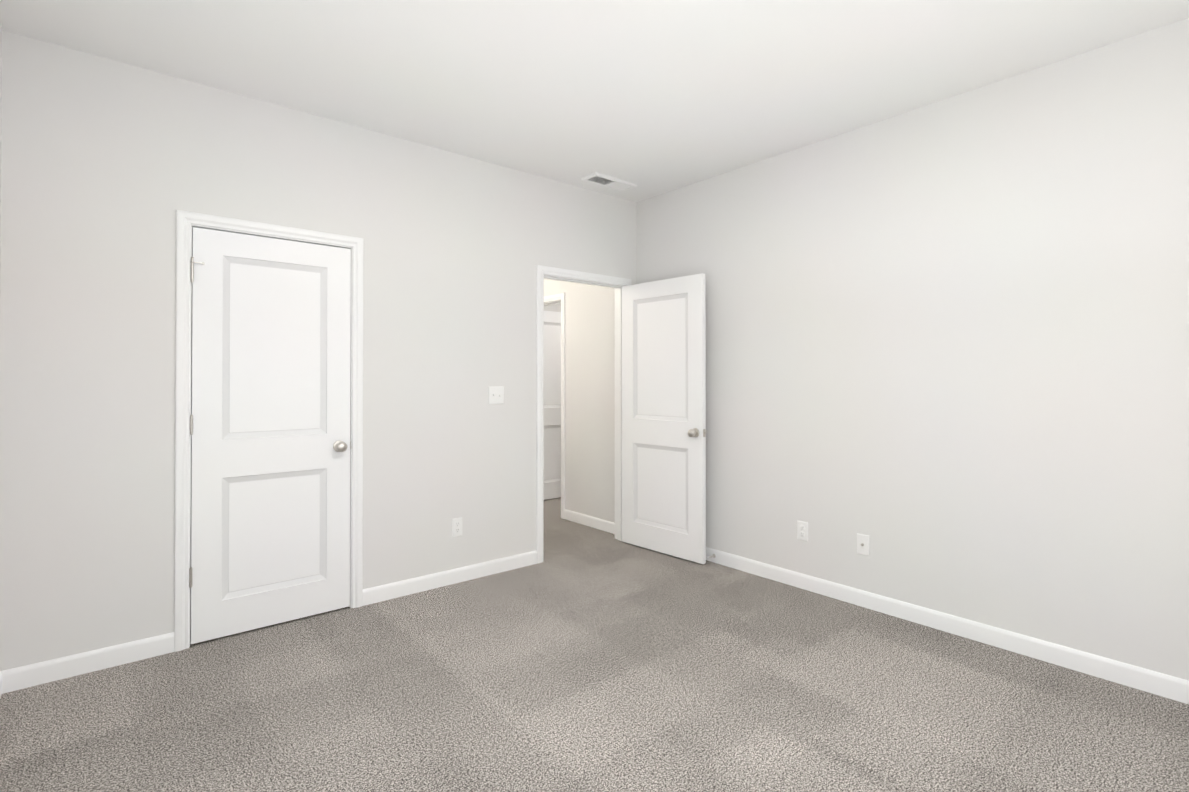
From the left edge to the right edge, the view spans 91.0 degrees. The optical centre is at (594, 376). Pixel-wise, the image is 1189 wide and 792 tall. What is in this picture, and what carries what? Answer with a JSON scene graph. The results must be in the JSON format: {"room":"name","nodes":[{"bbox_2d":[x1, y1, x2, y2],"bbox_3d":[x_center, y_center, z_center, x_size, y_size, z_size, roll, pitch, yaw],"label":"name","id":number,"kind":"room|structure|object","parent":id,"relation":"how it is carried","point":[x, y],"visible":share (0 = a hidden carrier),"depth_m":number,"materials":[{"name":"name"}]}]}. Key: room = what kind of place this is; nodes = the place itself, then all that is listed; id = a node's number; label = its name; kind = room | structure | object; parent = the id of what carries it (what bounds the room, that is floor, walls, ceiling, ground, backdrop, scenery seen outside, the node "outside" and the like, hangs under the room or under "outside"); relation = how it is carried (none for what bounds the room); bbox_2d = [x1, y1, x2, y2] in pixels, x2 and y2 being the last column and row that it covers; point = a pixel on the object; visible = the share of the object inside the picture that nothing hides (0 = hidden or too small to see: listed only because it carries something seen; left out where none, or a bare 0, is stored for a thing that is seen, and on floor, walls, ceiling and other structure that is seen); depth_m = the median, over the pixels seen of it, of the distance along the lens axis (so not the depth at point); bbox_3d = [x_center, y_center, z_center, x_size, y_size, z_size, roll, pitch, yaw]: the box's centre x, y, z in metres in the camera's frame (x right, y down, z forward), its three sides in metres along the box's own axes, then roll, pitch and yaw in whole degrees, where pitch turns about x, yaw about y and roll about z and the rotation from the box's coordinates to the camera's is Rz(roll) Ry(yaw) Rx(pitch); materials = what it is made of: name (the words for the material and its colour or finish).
{"room":"empty bedroom","nodes":[
{"label":"empty bedroom","id":0,"kind":"room"},
{"bbox_2d":[0,24,1,300],"bbox_3d":[-1.130,-0.076,0.742,0.120,2.740,4.260,0,0,-40],"label":"wall","id":1,"kind":"structure","parent":0,"point":[0,139],"depth_m":2.40,"materials":[{"name":"paint"}]},
{"bbox_2d":[0,673,1,697],"bbox_3d":[-1.118,1.250,0.822,0.013,0.090,4.140,0,0,-40],"label":"baseboard","id":2,"kind":"structure","parent":1,"relation":"attached to","point":[0,685],"depth_m":2.39,"materials":[{"name":"paint"}]},
{"bbox_2d":[0,30,636,670],"bbox_3d":[-1.093,-0.057,3.631,3.890,2.740,0.120,0,0,-40],"label":"wall","id":3,"kind":"structure","parent":0,"point":[110,168],"depth_m":2.79,"materials":[{"name":"paint"}]},
{"bbox_2d":[0,632,173,693],"bbox_3d":[-2.223,1.261,2.588,0.590,0.090,0.013,0,0,-40],"label":"baseboard","id":4,"kind":"structure","parent":3,"relation":"attached to","point":[30,675],"depth_m":2.57,"materials":[{"name":"paint"}]},
{"bbox_2d":[174,210,362,651],"bbox_3d":[-1.705,0.281,3.116,0.786,2.058,0.120,0,0,-40],"label":"door frame","id":5,"kind":"structure","parent":3,"relation":"in","point":[260,235],"depth_m":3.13,"materials":[{"name":"paint"}]},
{"bbox_2d":[189,227,350,643],"bbox_3d":[-1.678,0.287,3.084,0.762,2.020,0.171,0,0,-40],"label":"closet door","id":6,"kind":"structure","parent":3,"relation":"in","point":[270,422],"depth_m":3.05,"materials":[{"name":"paint"}]},
{"bbox_2d":[362,550,536,605],"bbox_3d":[-0.867,1.269,3.726,1.202,0.090,0.013,0,0,-40],"label":"baseboard","id":7,"kind":"structure","parent":3,"relation":"attached to","point":[380,593],"depth_m":3.66,"materials":[{"name":"paint"}]},
{"bbox_2d":[452,517,461,536],"bbox_3d":[-0.874,0.962,3.725,0.071,0.116,0.008,0,0,-40],"label":"electrical outlet","id":8,"kind":"object","parent":3,"relation":"attached to","point":[456,526],"visible":1,"depth_m":3.72,"materials":[{"name":"white plastic"}]},
{"bbox_2d":[488,386,503,403],"bbox_3d":[-0.654,0.127,3.909,0.116,0.117,0.018,0,0,-40],"label":"light switch","id":9,"kind":"object","parent":3,"relation":"attached to","point":[495,394],"visible":1,"depth_m":3.91,"materials":[{"name":"white plastic"}]},
{"bbox_2d":[536,265,630,563],"bbox_3d":[-0.093,0.268,4.457,0.914,2.102,0.138,0,0,-40],"label":"door frame","id":10,"kind":"structure","parent":3,"relation":"attached to","point":[541,270],"depth_m":4.28,"materials":[{"name":"paint"}]},
{"bbox_2d":[622,273,706,563],"bbox_3d":[0.497,0.296,4.360,0.171,2.020,0.802,0,-1,-43],"label":"bedroom door","id":11,"kind":"structure","parent":10,"relation":"attached to","point":[664,431],"depth_m":4.32,"materials":[{"name":"paint"}]},
{"bbox_2d":[544,303,560,311],"bbox_3d":[-0.407,-0.030,7.706,2.460,2.740,0.120,0,0,-40],"label":"wall","id":12,"kind":"structure","parent":0,"point":[555,307],"depth_m":7.54,"materials":[{"name":"paint"}]},
{"bbox_2d":[0,497,1188,791],"bbox_3d":[0.391,1.365,3.837,6.440,0.100,7.060,0,0,-40],"label":"floor","id":13,"kind":"structure","parent":0,"point":[584,659],"depth_m":2.32,"materials":[{"name":"carpet"}]},
{"bbox_2d":[0,0,1188,201],"bbox_3d":[0.391,-1.476,3.855,6.440,0.100,7.060,0,0,-40],"label":"ceiling","id":14,"kind":"structure","parent":0,"point":[651,98],"depth_m":2.65,"materials":[{"name":"paint"}]},
{"bbox_2d":[581,172,636,191],"bbox_3d":[0.112,-1.416,4.273,0.410,0.014,0.165,0,0,-40],"label":"ceiling vent","id":15,"kind":"object","parent":14,"relation":"in","point":[607,181],"visible":1,"depth_m":4.25,"materials":[{"name":"white metal"}]},
{"bbox_2d":[544,18,1188,680],"bbox_3d":[0.847,-0.053,4.228,0.150,2.740,7.060,0,0,-40],"label":"wall","id":16,"kind":"structure","parent":0,"point":[947,354],"depth_m":2.94,"materials":[{"name":"paint"}]},
{"bbox_2d":[543,311,560,499],"bbox_3d":[-0.397,0.309,6.379,0.754,2.020,0.035,0,0,-40],"label":"room door","id":17,"kind":"structure","parent":16,"relation":"in","point":[552,404],"depth_m":6.32,"materials":[{"name":"paint"}]},
{"bbox_2d":[544,293,564,518],"bbox_3d":[-0.518,0.276,5.816,0.138,2.102,0.884,0,0,-40],"label":"door frame","id":18,"kind":"structure","parent":16,"relation":"attached to","point":[556,297],"depth_m":5.45,"materials":[{"name":"paint"}]},
{"bbox_2d":[564,509,614,533],"bbox_3d":[-0.020,1.278,5.126,0.013,0.090,0.803,0,0,-40],"label":"baseboard","id":19,"kind":"structure","parent":16,"relation":"attached to","point":[593,522],"depth_m":5.14,"materials":[{"name":"paint"}]},
{"bbox_2d":[797,520,807,540],"bbox_3d":[1.288,0.958,3.620,0.008,0.116,0.071,0,0,-40],"label":"electrical outlet","id":20,"kind":"object","parent":16,"relation":"attached to","point":[802,530],"visible":1,"depth_m":3.62,"materials":[{"name":"white plastic"}]},
{"bbox_2d":[857,533,868,555],"bbox_3d":[1.526,0.960,3.329,0.016,0.116,0.071,0,0,-40],"label":"outlet","id":21,"kind":"object","parent":16,"relation":"attached to","point":[862,544],"visible":1,"depth_m":3.33,"materials":[{"name":"white plastic"}]},
{"bbox_2d":[706,547,1188,703],"bbox_3d":[1.669,1.265,3.160,0.013,0.090,4.140,0,0,-40],"label":"baseboard","id":22,"kind":"structure","parent":16,"relation":"attached to","point":[1154,682],"depth_m":2.87,"materials":[{"name":"paint"}]}
]}

